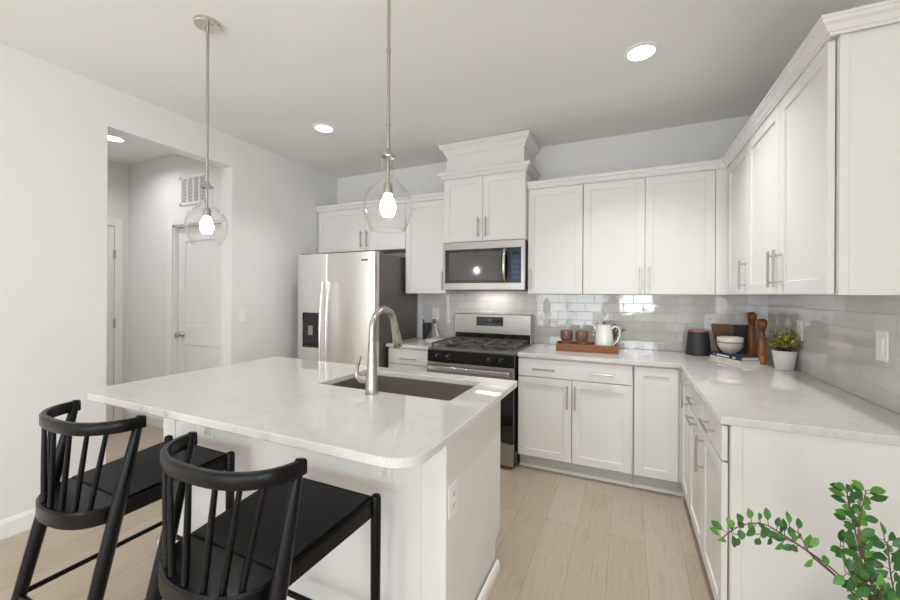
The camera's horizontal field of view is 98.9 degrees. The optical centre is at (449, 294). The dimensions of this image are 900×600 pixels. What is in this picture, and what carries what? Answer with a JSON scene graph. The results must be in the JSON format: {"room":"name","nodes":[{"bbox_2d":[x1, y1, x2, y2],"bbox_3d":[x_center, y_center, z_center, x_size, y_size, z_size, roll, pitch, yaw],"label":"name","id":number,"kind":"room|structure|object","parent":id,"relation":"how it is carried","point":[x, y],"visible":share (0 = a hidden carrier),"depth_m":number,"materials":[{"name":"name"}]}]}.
{"room":"kitchen","nodes":[
{"label":"kitchen","id":0,"kind":"room"},
{"bbox_2d":[107,161,128,418],"bbox_3d":[-4.024,-0.022,3.139,0.100,2.740,2.325,0,0,25],"label":"wall","id":1,"kind":"structure","parent":0,"point":[117,174],"depth_m":4.14,"materials":[{"name":"paint"}]},
{"bbox_2d":[106,226,115,421],"bbox_3d":[-3.709,0.315,3.700,0.042,2.050,0.808,0,0,25],"label":"door","id":2,"kind":"structure","parent":1,"relation":"in","point":[111,252],"depth_m":4.02,"materials":[{"name":"white paint"}]},
{"bbox_2d":[107,218,122,420],"bbox_3d":[-3.707,0.277,3.692,0.017,2.145,0.955,0,0,25],"label":"trim","id":3,"kind":"structure","parent":1,"relation":"attached to","point":[117,223],"depth_m":4.08,"materials":[{"name":"white paint"}]},
{"bbox_2d":[0,43,337,519],"bbox_3d":[-2.969,-0.016,1.210,0.120,2.740,7.500,0,0,25],"label":"wall","id":4,"kind":"structure","parent":0,"point":[56,122],"depth_m":2.43,"materials":[{"name":"paint"}]},
{"bbox_2d":[0,508,34,539],"bbox_3d":[-3.361,1.299,0.212,0.014,0.105,5.164,0,0,25],"label":"baseboard","id":5,"kind":"structure","parent":4,"relation":"attached to","point":[10,526],"depth_m":2.18,"materials":[{"name":"white paint"}]},
{"bbox_2d":[239,309,246,322],"bbox_3d":[-1.860,0.194,3.468,0.010,0.125,0.080,0,0,25],"label":"light switch","id":6,"kind":"object","parent":4,"relation":"attached to","point":[242,312],"visible":1,"depth_m":3.46,"materials":[{"name":"white plastic"}]},
{"bbox_2d":[127,154,222,416],"bbox_3d":[-2.764,-0.015,3.900,1.754,2.740,0.110,0,0,25],"label":"wall","id":7,"kind":"structure","parent":0,"point":[153,185],"depth_m":3.99,"materials":[{"name":"paint"}]},
{"bbox_2d":[126,409,163,427],"bbox_3d":[-3.182,1.300,4.021,0.703,0.105,0.014,0,0,25],"label":"baseboard","id":8,"kind":"structure","parent":7,"relation":"attached to","point":[157,421],"depth_m":3.98,"materials":[{"name":"white paint"}]},
{"bbox_2d":[180,172,205,205],"bbox_3d":[-2.465,-1.004,3.697,0.410,0.280,0.012,0,0,25],"label":"air vent","id":9,"kind":"object","parent":7,"relation":"in","point":[191,192],"visible":0.8,"depth_m":3.70,"materials":[{"name":"white plastic"}]},
{"bbox_2d":[167,212,222,375],"bbox_3d":[-2.404,0.301,3.725,0.890,2.110,0.127,0,0,25],"label":"trim","id":10,"kind":"structure","parent":7,"relation":"attached to","point":[172,251],"depth_m":3.83,"materials":[{"name":"white paint"}]},
{"bbox_2d":[174,224,220,373],"bbox_3d":[-2.417,0.343,3.697,0.696,2.007,0.107,0,0,25],"label":"door","id":11,"kind":"structure","parent":7,"relation":"in","point":[198,335],"depth_m":3.73,"materials":[{"name":"white paint"}]},
{"bbox_2d":[0,424,713,599],"bbox_3d":[-1.853,1.389,0.694,6.100,0.060,7.740,0,0,25],"label":"floor","id":12,"kind":"structure","parent":0,"point":[561,536],"depth_m":2.08,"materials":[{"name":"brown wood"}]},
{"bbox_2d":[11,400,234,599],"bbox_3d":[-1.292,0.899,1.539,0.512,0.934,0.594,0,0,25],"label":"counter stool","id":13,"kind":"object","parent":12,"relation":"on","point":[106,493],"visible":0.9,"depth_m":1.37,"materials":[{"name":"black wood"}]},
{"bbox_2d":[145,431,380,599],"bbox_3d":[-0.581,0.902,1.185,0.512,0.934,0.594,0,0,25],"label":"counter stool","id":14,"kind":"object","parent":12,"relation":"on","point":[258,547],"visible":1,"depth_m":1.05,"materials":[{"name":"black wood"}]},
{"bbox_2d":[157,400,500,599],"bbox_3d":[-0.672,0.923,1.966,1.722,0.884,0.834,0,0,25],"label":"kitchen island","id":15,"kind":"object","parent":12,"relation":"on","point":[440,516],"visible":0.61,"depth_m":1.55,"materials":[{"name":"paint"}]},
{"bbox_2d":[87,357,516,468],"bbox_3d":[-0.677,0.467,1.901,1.773,0.030,1.101,0,0,25],"label":"island countertop","id":16,"kind":"structure","parent":15,"relation":"on","point":[293,402],"depth_m":1.56,"materials":[{"name":"white stone"}]},
{"bbox_2d":[354,306,402,394],"bbox_3d":[-0.341,0.256,1.864,0.128,0.395,0.274,0,0,25],"label":"kitchen faucet","id":17,"kind":"object","parent":16,"relation":"on","point":[370,379],"visible":1,"depth_m":1.75,"materials":[{"name":"silver metal"}]},
{"bbox_2d":[332,376,473,400],"bbox_3d":[-0.253,0.586,1.979,0.751,0.204,0.418,0,0,25],"label":"sink","id":18,"kind":"object","parent":16,"relation":"in","point":[410,387],"visible":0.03,"depth_m":2.17,"materials":[{"name":"silver metal"}]},
{"bbox_2d":[448,479,456,518],"bbox_3d":[0.010,0.754,1.419,0.006,0.117,0.072,0,0,25],"label":"power outlet","id":19,"kind":"object","parent":15,"relation":"attached to","point":[452,484],"depth_m":1.41,"materials":[{"name":"white plastic"}]},
{"bbox_2d":[452,499,455,509],"bbox_3d":[0.014,0.775,1.417,0.002,0.029,0.033,0,0,25],"label":"receptacle","id":20,"kind":"object","parent":15,"relation":"attached to","point":[453,500],"depth_m":1.42,"materials":[{"name":"white plastic"}]},
{"bbox_2d":[452,487,455,498],"bbox_3d":[0.014,0.733,1.417,0.002,0.029,0.033,0,0,25],"label":"receptacle","id":21,"kind":"object","parent":15,"relation":"attached to","point":[453,488],"depth_m":1.42,"materials":[{"name":"white plastic"}]},
{"bbox_2d":[298,250,416,367],"bbox_3d":[-0.940,0.486,3.905,0.918,1.757,0.836,0,0,25],"label":"refrigerator","id":22,"kind":"object","parent":12,"relation":"on","point":[339,294],"visible":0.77,"depth_m":3.58,"materials":[{"name":"metal"}]},
{"bbox_2d":[388,347,427,371],"bbox_3d":[-0.247,0.926,3.717,0.442,0.883,0.666,0,0,25],"label":"base cabinet","id":23,"kind":"object","parent":12,"relation":"on","point":[398,358],"visible":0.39,"depth_m":3.45,"materials":[{"name":"paint"}]},
{"bbox_2d":[386,337,448,349],"bbox_3d":[-0.247,0.469,3.726,0.459,0.030,0.637,0,0,25],"label":"countertop","id":24,"kind":"structure","parent":23,"relation":"on","point":[417,342],"depth_m":3.53,"materials":[{"name":"white stone"}]},
{"bbox_2d":[423,323,431,338],"bbox_3d":[-0.233,0.374,3.936,0.092,0.160,0.092,0,0,25],"label":"utensil crock","id":25,"kind":"object","parent":24,"relation":"on","point":[426,326],"visible":0.78,"depth_m":3.90,"materials":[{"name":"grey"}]},
{"bbox_2d":[425,338,443,341],"bbox_3d":[-0.148,0.447,3.781,0.196,0.014,0.196,0,0,25],"label":"round board","id":26,"kind":"object","parent":24,"relation":"on","point":[426,339],"visible":0.75,"depth_m":3.74,"materials":[{"name":"white stone"}]},
{"bbox_2d":[427,313,532,467],"bbox_3d":[0.276,0.779,3.403,0.760,1.182,0.712,0,0,25],"label":"gas range","id":27,"kind":"object","parent":12,"relation":"on","point":[485,345],"visible":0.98,"depth_m":3.18,"materials":[{"name":"silver metal"}]},
{"bbox_2d":[428,341,530,355],"bbox_3d":[0.270,0.466,3.389,0.760,0.023,0.546,0,0,25],"label":"cooktop","id":28,"kind":"object","parent":27,"relation":"in","point":[440,348],"depth_m":3.19,"materials":[{"name":"black metal"}]},
{"bbox_2d":[518,356,632,486],"bbox_3d":[1.030,0.933,3.130,0.822,0.883,0.666,0,0,25],"label":"base cabinet","id":29,"kind":"object","parent":12,"relation":"on","point":[575,418],"visible":0.99,"depth_m":2.85,"materials":[{"name":"paint"}]},
{"bbox_2d":[633,365,689,508],"bbox_3d":[1.755,0.937,2.622,0.916,0.883,0.984,0,0,25],"label":"base cabinet","id":30,"kind":"object","parent":12,"relation":"on","point":[660,404],"visible":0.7,"depth_m":2.63,"materials":[{"name":"paint"}]},
{"bbox_2d":[517,343,899,445],"bbox_3d":[1.194,0.476,2.392,1.734,0.030,1.858,0,0,25],"label":"countertop","id":31,"kind":"structure","parent":30,"relation":"on","point":[766,397],"depth_m":1.73,"materials":[{"name":"white stone"}]},
{"bbox_2d":[556,341,617,353],"bbox_3d":[1.112,0.428,3.136,0.464,0.066,0.210,0,0,21],"label":"wooden tray","id":32,"kind":"object","parent":31,"relation":"on","point":[590,347],"visible":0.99,"depth_m":3.05,"materials":[{"name":"brown wood"}]},
{"bbox_2d":[560,330,572,343],"bbox_3d":[0.966,0.375,3.193,0.100,0.153,0.100,0,0,25],"label":"tumbler","id":33,"kind":"object","parent":32,"relation":"on","point":[566,336],"visible":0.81,"depth_m":3.16,"materials":[{"name":"brown wood"}]},
{"bbox_2d":[575,330,587,344],"bbox_3d":[1.077,0.376,3.150,0.100,0.153,0.100,0,0,25],"label":"tumbler","id":34,"kind":"object","parent":32,"relation":"on","point":[581,336],"visible":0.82,"depth_m":3.12,"materials":[{"name":"brown wood"}]},
{"bbox_2d":[595,324,620,345],"bbox_3d":[1.240,0.349,3.061,0.140,0.208,0.174,0,0,-36],"label":"jug","id":35,"kind":"object","parent":32,"relation":"on","point":[604,334],"visible":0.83,"depth_m":3.02,"materials":[{"name":"white ceramic"}]},
{"bbox_2d":[594,322,625,342],"bbox_3d":[1.329,0.347,3.225,0.252,0.229,0.122,0,0,33],"label":"plant","id":36,"kind":"object","parent":31,"relation":"on","point":[613,331],"visible":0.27,"depth_m":3.21,"materials":[{"name":"green plant"}]},
{"bbox_2d":[685,329,710,355],"bbox_3d":[1.907,0.371,2.958,0.168,0.188,0.168,0,0,25],"label":"canister","id":37,"kind":"object","parent":31,"relation":"on","point":[698,341],"visible":0.98,"depth_m":2.90,"materials":[{"name":"grey ceramic"}]},
{"bbox_2d":[711,323,747,353],"bbox_3d":[2.162,0.349,2.942,0.277,0.238,0.055,0,0,25],"label":"cutting board","id":38,"kind":"object","parent":31,"relation":"on","point":[717,329],"visible":0.44,"depth_m":2.95,"materials":[{"name":"brown wood"}]},
{"bbox_2d":[710,355,760,364],"bbox_3d":[1.986,0.454,2.684,0.150,0.022,0.285,0,0,-2],"label":"book","id":39,"kind":"object","parent":31,"relation":"on","point":[711,356],"visible":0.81,"depth_m":2.57,"materials":[{"name":"beige paper"}]},
{"bbox_2d":[711,351,758,360],"bbox_3d":[1.989,0.431,2.685,0.146,0.024,0.275,0,0,-4],"label":"book","id":40,"kind":"object","parent":39,"relation":"on","point":[736,356],"visible":0.93,"depth_m":2.63,"materials":[{"name":"blue paper"}]},
{"bbox_2d":[716,336,743,352],"bbox_3d":[2.007,0.363,2.759,0.162,0.111,0.162,0,0,25],"label":"bowl","id":41,"kind":"object","parent":40,"relation":"on","point":[727,344],"visible":1,"depth_m":2.71,"materials":[{"name":"beige ceramic"}]},
{"bbox_2d":[746,312,756,355],"bbox_3d":[2.211,0.297,2.822,0.064,0.338,0.064,0,0,25],"label":"pepper mill","id":42,"kind":"object","parent":31,"relation":"on","point":[751,316],"visible":0.81,"depth_m":2.80,"materials":[{"name":"brown wood"}]},
{"bbox_2d":[756,318,767,364],"bbox_3d":[2.076,0.313,2.565,0.064,0.305,0.064,0,0,25],"label":"pepper mill","id":43,"kind":"object","parent":31,"relation":"on","point":[761,347],"visible":0.96,"depth_m":2.54,"materials":[{"name":"brown wood"}]},
{"bbox_2d":[762,325,801,370],"bbox_3d":[2.056,0.327,2.392,0.162,0.277,0.274,0,0,25],"label":"potted plant","id":44,"kind":"object","parent":31,"relation":"on","point":[783,359],"visible":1,"depth_m":2.35,"materials":[{"name":"green plant"}]},
{"bbox_2d":[685,382,702,554],"bbox_3d":[1.572,0.936,1.924,0.666,0.883,0.433,0,0,25],"label":"base cabinet","id":45,"kind":"object","parent":12,"relation":"on","point":[695,401],"visible":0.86,"depth_m":2.05,"materials":[{"name":"paint"}]},
{"bbox_2d":[695,400,899,599],"bbox_3d":[1.391,0.935,1.530,0.666,0.883,0.432,0,0,25],"label":"base cabinet","id":46,"kind":"object","parent":12,"relation":"on","point":[743,468],"visible":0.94,"depth_m":1.39,"materials":[{"name":"paint"}]},
{"bbox_2d":[709,480,899,599],"bbox_3d":[0.938,0.910,0.893,0.638,0.927,0.262,0,0,-19],"label":"branch arrangement","id":47,"kind":"object","parent":12,"relation":"on","point":[859,578],"visible":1,"depth_m":0.92,"materials":[{"name":"green plant"}]},
{"bbox_2d":[0,0,856,178],"bbox_3d":[-1.839,-1.411,0.694,6.100,0.060,7.740,0,0,25],"label":"ceiling","id":48,"kind":"structure","parent":0,"point":[557,71],"depth_m":2.27,"materials":[{"name":"paint"}]},
{"bbox_2d":[108,134,126,142],"bbox_3d":[-2.993,-1.382,3.420,0.194,0.008,0.194,0,0,25],"label":"recessed light","id":49,"kind":"object","parent":48,"relation":"in","point":[113,138],"visible":0.67,"depth_m":3.43,"materials":[{"name":"white plastic"}]},
{"bbox_2d":[184,14,227,245],"bbox_3d":[-1.234,-0.815,1.958,0.189,1.125,0.189,0,0,25],"label":"pendant light","id":50,"kind":"object","parent":48,"relation":"hanging from","point":[205,23],"visible":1,"depth_m":1.95,"materials":[{"name":"silver metal"}]},
{"bbox_2d":[203,188,210,216],"bbox_3d":[-1.236,-0.466,1.958,0.036,0.143,0.036,0,0,25],"label":"socket","id":51,"kind":"object","parent":50,"relation":"attached to","point":[206,211],"depth_m":1.95,"materials":[{"name":"silver metal"}]},
{"bbox_2d":[312,123,335,132],"bbox_3d":[-1.044,-1.372,3.190,0.194,0.008,0.194,0,0,25],"label":"recessed light","id":52,"kind":"object","parent":48,"relation":"in","point":[320,127],"visible":1,"depth_m":3.18,"materials":[{"name":"white plastic"}]},
{"bbox_2d":[363,0,411,232],"bbox_3d":[-0.239,-0.810,1.501,0.189,1.125,0.189,0,0,25],"label":"pendant light","id":53,"kind":"object","parent":48,"relation":"hanging from","point":[387,206],"visible":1,"depth_m":1.50,"materials":[{"name":"silver metal"}]},
{"bbox_2d":[383,157,392,194],"bbox_3d":[-0.241,-0.461,1.501,0.036,0.143,0.036,0,0,25],"label":"socket","id":54,"kind":"object","parent":53,"relation":"attached to","point":[387,187],"depth_m":1.49,"materials":[{"name":"silver metal"}]},
{"bbox_2d":[622,41,660,62],"bbox_3d":[1.077,-1.361,2.171,0.194,0.008,0.194,0,0,25],"label":"recessed light","id":55,"kind":"object","parent":48,"relation":"in","point":[645,50],"visible":1,"depth_m":2.16,"materials":[{"name":"white plastic"}]},
{"bbox_2d":[337,115,768,350],"bbox_3d":[0.542,0.002,3.790,4.346,2.740,0.120,0,0,25],"label":"wall","id":56,"kind":"structure","parent":0,"point":[705,141],"depth_m":3.37,"materials":[{"name":"paint"}]},
{"bbox_2d":[318,203,405,253],"bbox_3d":[-0.899,-0.686,4.185,1.142,0.470,0.366,0,0,25],"label":"upper cabinet","id":57,"kind":"object","parent":56,"relation":"attached to","point":[341,231],"visible":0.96,"depth_m":4.04,"materials":[{"name":"paint"}]},
{"bbox_2d":[315,192,443,212],"bbox_3d":[-0.762,-0.931,3.940,1.591,0.058,0.040,0,0,25],"label":"crown molding","id":58,"kind":"structure","parent":57,"relation":"attached to","point":[439,195],"depth_m":3.93,"materials":[{"name":"paint"}]},
{"bbox_2d":[406,199,459,293],"bbox_3d":[-0.176,-0.461,3.853,0.448,0.912,0.366,0,0,25],"label":"upper cabinet","id":59,"kind":"object","parent":56,"relation":"attached to","point":[425,227],"visible":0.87,"depth_m":3.73,"materials":[{"name":"paint"}]},
{"bbox_2d":[432,308,438,319],"bbox_3d":[-0.151,0.208,4.028,0.080,0.125,0.008,0,0,25],"label":"wall outlet","id":60,"kind":"object","parent":56,"relation":"attached to","point":[435,311],"visible":0.97,"depth_m":4.02,"materials":[{"name":"white plastic"}]},
{"bbox_2d":[437,130,540,242],"bbox_3d":[0.363,-0.916,3.561,0.860,0.897,0.448,0,0,25],"label":"upper cabinet","id":61,"kind":"object","parent":56,"relation":"attached to","point":[485,179],"visible":0.97,"depth_m":3.38,"materials":[{"name":"paint"}]},
{"bbox_2d":[443,239,527,290],"bbox_3d":[0.353,-0.248,3.547,0.762,0.434,0.462,0,0,25],"label":"microwave","id":62,"kind":"object","parent":61,"relation":"attached to","point":[500,265],"visible":0.96,"depth_m":3.38,"materials":[{"name":"silver metal"}]},
{"bbox_2d":[528,184,583,293],"bbox_3d":[0.931,-0.455,3.344,0.449,0.912,0.366,0,0,25],"label":"upper cabinet","id":63,"kind":"object","parent":56,"relation":"attached to","point":[555,214],"visible":0.98,"depth_m":3.21,"materials":[{"name":"paint"}]},
{"bbox_2d":[422,291,767,351],"bbox_3d":[1.043,0.217,3.489,2.941,0.486,0.008,0,0,25],"label":"backsplash","id":64,"kind":"structure","parent":56,"relation":"attached to","point":[650,322],"depth_m":3.31,"materials":[{"name":"tile"}]},
{"bbox_2d":[593,312,601,325],"bbox_3d":[1.289,0.216,3.366,0.080,0.125,0.008,0,0,25],"label":"wall outlet","id":65,"kind":"object","parent":56,"relation":"attached to","point":[597,316],"visible":0.89,"depth_m":3.36,"materials":[{"name":"white plastic"}]},
{"bbox_2d":[583,168,727,294],"bbox_3d":[1.579,-0.452,3.046,0.972,0.912,0.366,0,0,25],"label":"upper cabinet","id":66,"kind":"object","parent":56,"relation":"attached to","point":[662,234],"visible":0.97,"depth_m":2.90,"materials":[{"name":"paint"}]},
{"bbox_2d":[704,314,715,329],"bbox_3d":[2.042,0.220,3.020,0.080,0.125,0.008,0,0,25],"label":"wall outlet","id":67,"kind":"object","parent":56,"relation":"attached to","point":[708,318],"visible":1,"depth_m":3.02,"materials":[{"name":"white plastic"}]},
{"bbox_2d":[770,0,898,414],"bbox_3d":[0.871,0.004,-0.554,0.120,2.740,7.500,0,0,25],"label":"wall","id":68,"kind":"structure","parent":0,"point":[859,3],"depth_m":1.78,"materials":[{"name":"paint"}]},
{"bbox_2d":[727,143,751,294],"bbox_3d":[2.044,-0.449,2.571,0.362,0.912,0.832,0,0,25],"label":"upper cabinet","id":69,"kind":"object","parent":68,"relation":"attached to","point":[738,169],"visible":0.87,"depth_m":2.47,"materials":[{"name":"paint"}]},
{"bbox_2d":[796,320,802,340],"bbox_3d":[2.117,0.220,2.334,0.008,0.125,0.080,0,0,25],"label":"wall outlet","id":70,"kind":"object","parent":68,"relation":"attached to","point":[799,326],"visible":0.98,"depth_m":2.32,"materials":[{"name":"white plastic"}]},
{"bbox_2d":[747,22,899,294],"bbox_3d":[1.659,-0.451,1.733,0.362,0.912,1.006,0,0,25],"label":"upper cabinet","id":71,"kind":"object","parent":68,"relation":"attached to","point":[824,165],"visible":1,"depth_m":1.35,"materials":[{"name":"paint"}]},
{"bbox_2d":[527,0,899,189],"bbox_3d":[1.504,-0.919,2.349,1.077,0.058,2.325,0,0,-17],"label":"crown molding","id":72,"kind":"structure","parent":71,"relation":"attached to","point":[887,12],"depth_m":1.68,"materials":[{"name":"paint"}]},
{"bbox_2d":[767,295,899,414],"bbox_3d":[1.986,0.222,2.028,0.008,0.486,1.858,0,0,25],"label":"backsplash","id":73,"kind":"structure","parent":68,"relation":"attached to","point":[838,349],"depth_m":1.83,"materials":[{"name":"tile"}]},
{"bbox_2d":[876,330,888,362],"bbox_3d":[1.769,0.213,1.579,0.010,0.125,0.080,0,0,25],"label":"light switch","id":74,"kind":"object","parent":68,"relation":"attached to","point":[882,337],"visible":1,"depth_m":1.57,"materials":[{"name":"white plastic"}]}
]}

